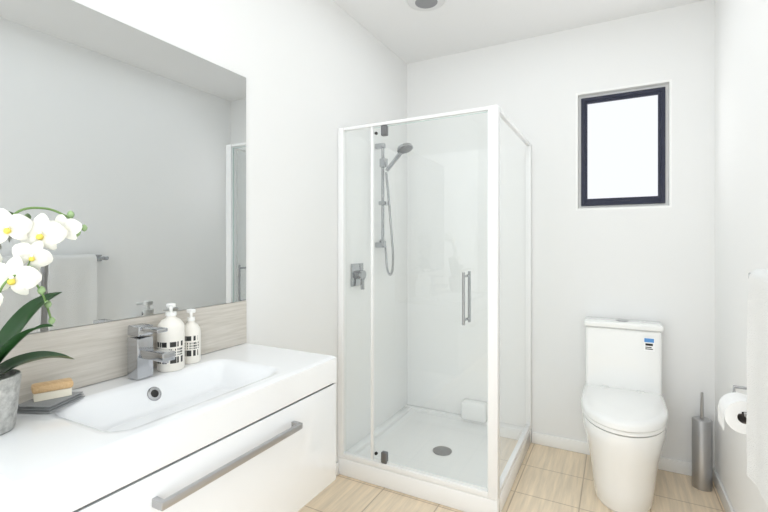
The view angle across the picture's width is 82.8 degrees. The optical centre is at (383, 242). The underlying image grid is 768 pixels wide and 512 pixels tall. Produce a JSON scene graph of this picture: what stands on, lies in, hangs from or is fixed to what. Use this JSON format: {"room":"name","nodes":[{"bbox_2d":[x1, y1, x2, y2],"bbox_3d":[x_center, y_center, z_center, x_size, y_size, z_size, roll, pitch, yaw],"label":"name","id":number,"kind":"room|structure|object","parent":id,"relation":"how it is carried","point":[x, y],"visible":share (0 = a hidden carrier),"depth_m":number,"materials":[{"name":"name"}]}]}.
{"room":"bathroom","nodes":[
{"label":"bathroom","id":0,"kind":"room"},
{"bbox_2d":[31,0,406,461],"bbox_3d":[-0.731,-0.019,1.597,0.100,2.570,3.830,0,0,28],"label":"wall","id":1,"kind":"structure","parent":0,"point":[317,74],"depth_m":2.05,"materials":[{"name":"white paint"}]},
{"bbox_2d":[0,301,245,403],"bbox_3d":[-0.790,0.323,1.368,0.007,0.172,0.949,0,0,28],"label":"tile","id":2,"kind":"structure","parent":1,"relation":"attached to","point":[97,352],"depth_m":1.28,"materials":[{"name":"beige tile"}]},
{"bbox_2d":[0,0,245,333],"bbox_3d":[-0.791,-0.221,1.369,0.005,0.912,0.949,0,0,28],"label":"mirror","id":3,"kind":"object","parent":1,"relation":"attached to","point":[125,143],"visible":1,"depth_m":1.33,"materials":[{"name":"clear glass"}]},
{"bbox_2d":[0,323,335,511],"bbox_3d":[-0.580,0.553,1.255,0.485,0.606,0.949,0,0,28],"label":"vanity cabinet","id":4,"kind":"object","parent":1,"relation":"attached to","point":[245,427],"visible":0.98,"depth_m":1.16,"materials":[{"name":"white"}]},
{"bbox_2d":[0,207,86,434],"bbox_3d":[-0.816,0.162,0.935,0.226,0.497,0.402,0,0,28],"label":"orchid","id":5,"kind":"object","parent":4,"relation":"on","point":[38,233],"visible":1,"depth_m":1.00,"materials":[{"name":"plant"}]},
{"bbox_2d":[17,378,84,412],"bbox_3d":[-0.845,0.382,1.103,0.096,0.056,0.116,0,0,3],"label":"soap dish","id":6,"kind":"object","parent":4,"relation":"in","point":[51,396],"visible":0.96,"depth_m":1.08,"materials":[{"name":"grey"}]},
{"bbox_2d":[157,303,184,371],"bbox_3d":[-0.694,0.303,1.419,0.082,0.213,0.082,0,0,28],"label":"soap bottle","id":7,"kind":"object","parent":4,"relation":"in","point":[172,338],"visible":0.94,"depth_m":1.39,"materials":[{"name":"white plastic"}]},
{"bbox_2d":[185,308,200,363],"bbox_3d":[-0.666,0.319,1.503,0.062,0.182,0.062,0,0,28],"label":"soap bottle","id":8,"kind":"object","parent":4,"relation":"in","point":[192,342],"visible":0.81,"depth_m":1.48,"materials":[{"name":"white plastic"}]},
{"bbox_2d":[336,462,338,476],"bbox_3d":[-0.893,1.231,1.174,0.012,0.070,2.730,0,0,28],"label":"skirt","id":9,"kind":"object","parent":1,"relation":"attached to","point":[337,468],"visible":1,"depth_m":2.36,"materials":[{"name":"white wood"}]},
{"bbox_2d":[351,263,365,289],"bbox_3d":[-0.138,0.196,2.534,0.050,0.150,0.130,0,0,28],"label":"shower mixer","id":10,"kind":"object","parent":1,"relation":"attached to","point":[359,274],"depth_m":2.52,"materials":[{"name":"silver metal"}]},
{"bbox_2d":[375,143,412,275],"bbox_3d":[0.056,-0.207,2.694,0.111,0.832,0.284,0,0,-45],"label":"handset","id":11,"kind":"object","parent":1,"relation":"attached to","point":[403,147],"depth_m":2.71,"materials":[{"name":"silver metal"}]},
{"bbox_2d":[298,442,724,511],"bbox_3d":[0.112,1.296,1.148,2.010,0.060,3.830,0,0,28],"label":"floor","id":12,"kind":"structure","parent":0,"point":[550,479],"depth_m":2.19,"materials":[{"name":"tile"}]},
{"bbox_2d":[338,105,530,511],"bbox_3d":[0.333,0.320,2.556,0.870,1.893,0.933,0,0,28],"label":"shower enclosure","id":13,"kind":"object","parent":12,"relation":"on","point":[434,367],"visible":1,"depth_m":2.62,"materials":[{"name":"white glass"}]},
{"bbox_2d":[581,316,667,511],"bbox_3d":[1.223,0.849,2.232,0.384,0.834,0.666,0,0,28],"label":"toilet","id":14,"kind":"object","parent":12,"relation":"on","point":[624,413],"visible":1,"depth_m":2.13,"materials":[{"name":"white ceramic"}]},
{"bbox_2d":[692,392,712,491],"bbox_3d":[1.649,1.020,2.258,0.088,0.491,0.088,0,0,28],"label":"toilet brush holder","id":15,"kind":"object","parent":12,"relation":"on","point":[702,452],"visible":1,"depth_m":2.23,"materials":[{"name":"silver metal"}]},
{"bbox_2d":[333,0,704,63],"bbox_3d":[0.112,-1.334,1.148,2.010,0.060,3.830,0,0,28],"label":"ceiling","id":16,"kind":"structure","parent":0,"point":[404,31],"depth_m":2.54,"materials":[{"name":"white paint"}]},
{"bbox_2d":[407,0,445,10],"bbox_3d":[0.226,-1.294,2.328,0.210,0.018,0.210,0,0,28],"label":"ceiling vent","id":17,"kind":"object","parent":16,"relation":"in","point":[424,5],"visible":0.94,"depth_m":2.35,"materials":[{"name":"white plastic"}]},
{"bbox_2d":[407,0,714,466],"bbox_3d":[0.990,-0.019,2.793,1.810,2.570,0.100,0,0,28],"label":"wall","id":18,"kind":"structure","parent":0,"point":[527,86],"depth_m":2.59,"materials":[{"name":"white paint"}]},
{"bbox_2d":[532,432,714,475],"bbox_3d":[1.349,1.231,2.538,0.936,0.070,0.012,0,0,28],"label":"skirt","id":19,"kind":"object","parent":18,"relation":"attached to","point":[675,466],"visible":0.62,"depth_m":2.62,"materials":[{"name":"white wood"}]},
{"bbox_2d":[576,79,671,210],"bbox_3d":[1.403,-0.552,2.573,0.490,0.712,0.099,0,0,28],"label":"window","id":20,"kind":"structure","parent":18,"relation":"in","point":[623,147],"depth_m":2.56,"materials":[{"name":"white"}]},
{"bbox_2d":[715,0,767,511],"bbox_3d":[0.954,-0.019,0.698,0.100,2.570,3.830,0,0,28],"label":"wall","id":21,"kind":"structure","parent":0,"point":[741,139],"depth_m":1.89,"materials":[{"name":"white paint"}]},
{"bbox_2d":[713,468,733,511],"bbox_3d":[0.902,1.231,0.719,0.012,0.070,3.618,0,0,28],"label":"skirt","id":22,"kind":"object","parent":21,"relation":"attached to","point":[724,499],"visible":1,"depth_m":2.12,"materials":[{"name":"white wood"}]},
{"bbox_2d":[718,385,746,433],"bbox_3d":[1.275,0.585,1.550,0.132,0.137,0.195,0,0,28],"label":"toilet roll holder","id":23,"kind":"object","parent":21,"relation":"attached to","point":[732,405],"visible":0.65,"depth_m":1.51,"materials":[{"name":"white paper"}]},
{"bbox_2d":[746,269,767,505],"bbox_3d":[0.985,0.382,0.999,0.125,0.614,0.784,0,0,28],"label":"towel","id":24,"kind":"object","parent":21,"relation":"attached to","point":[757,389],"visible":1,"depth_m":1.22,"materials":[{"name":"white fabric"}]}
]}

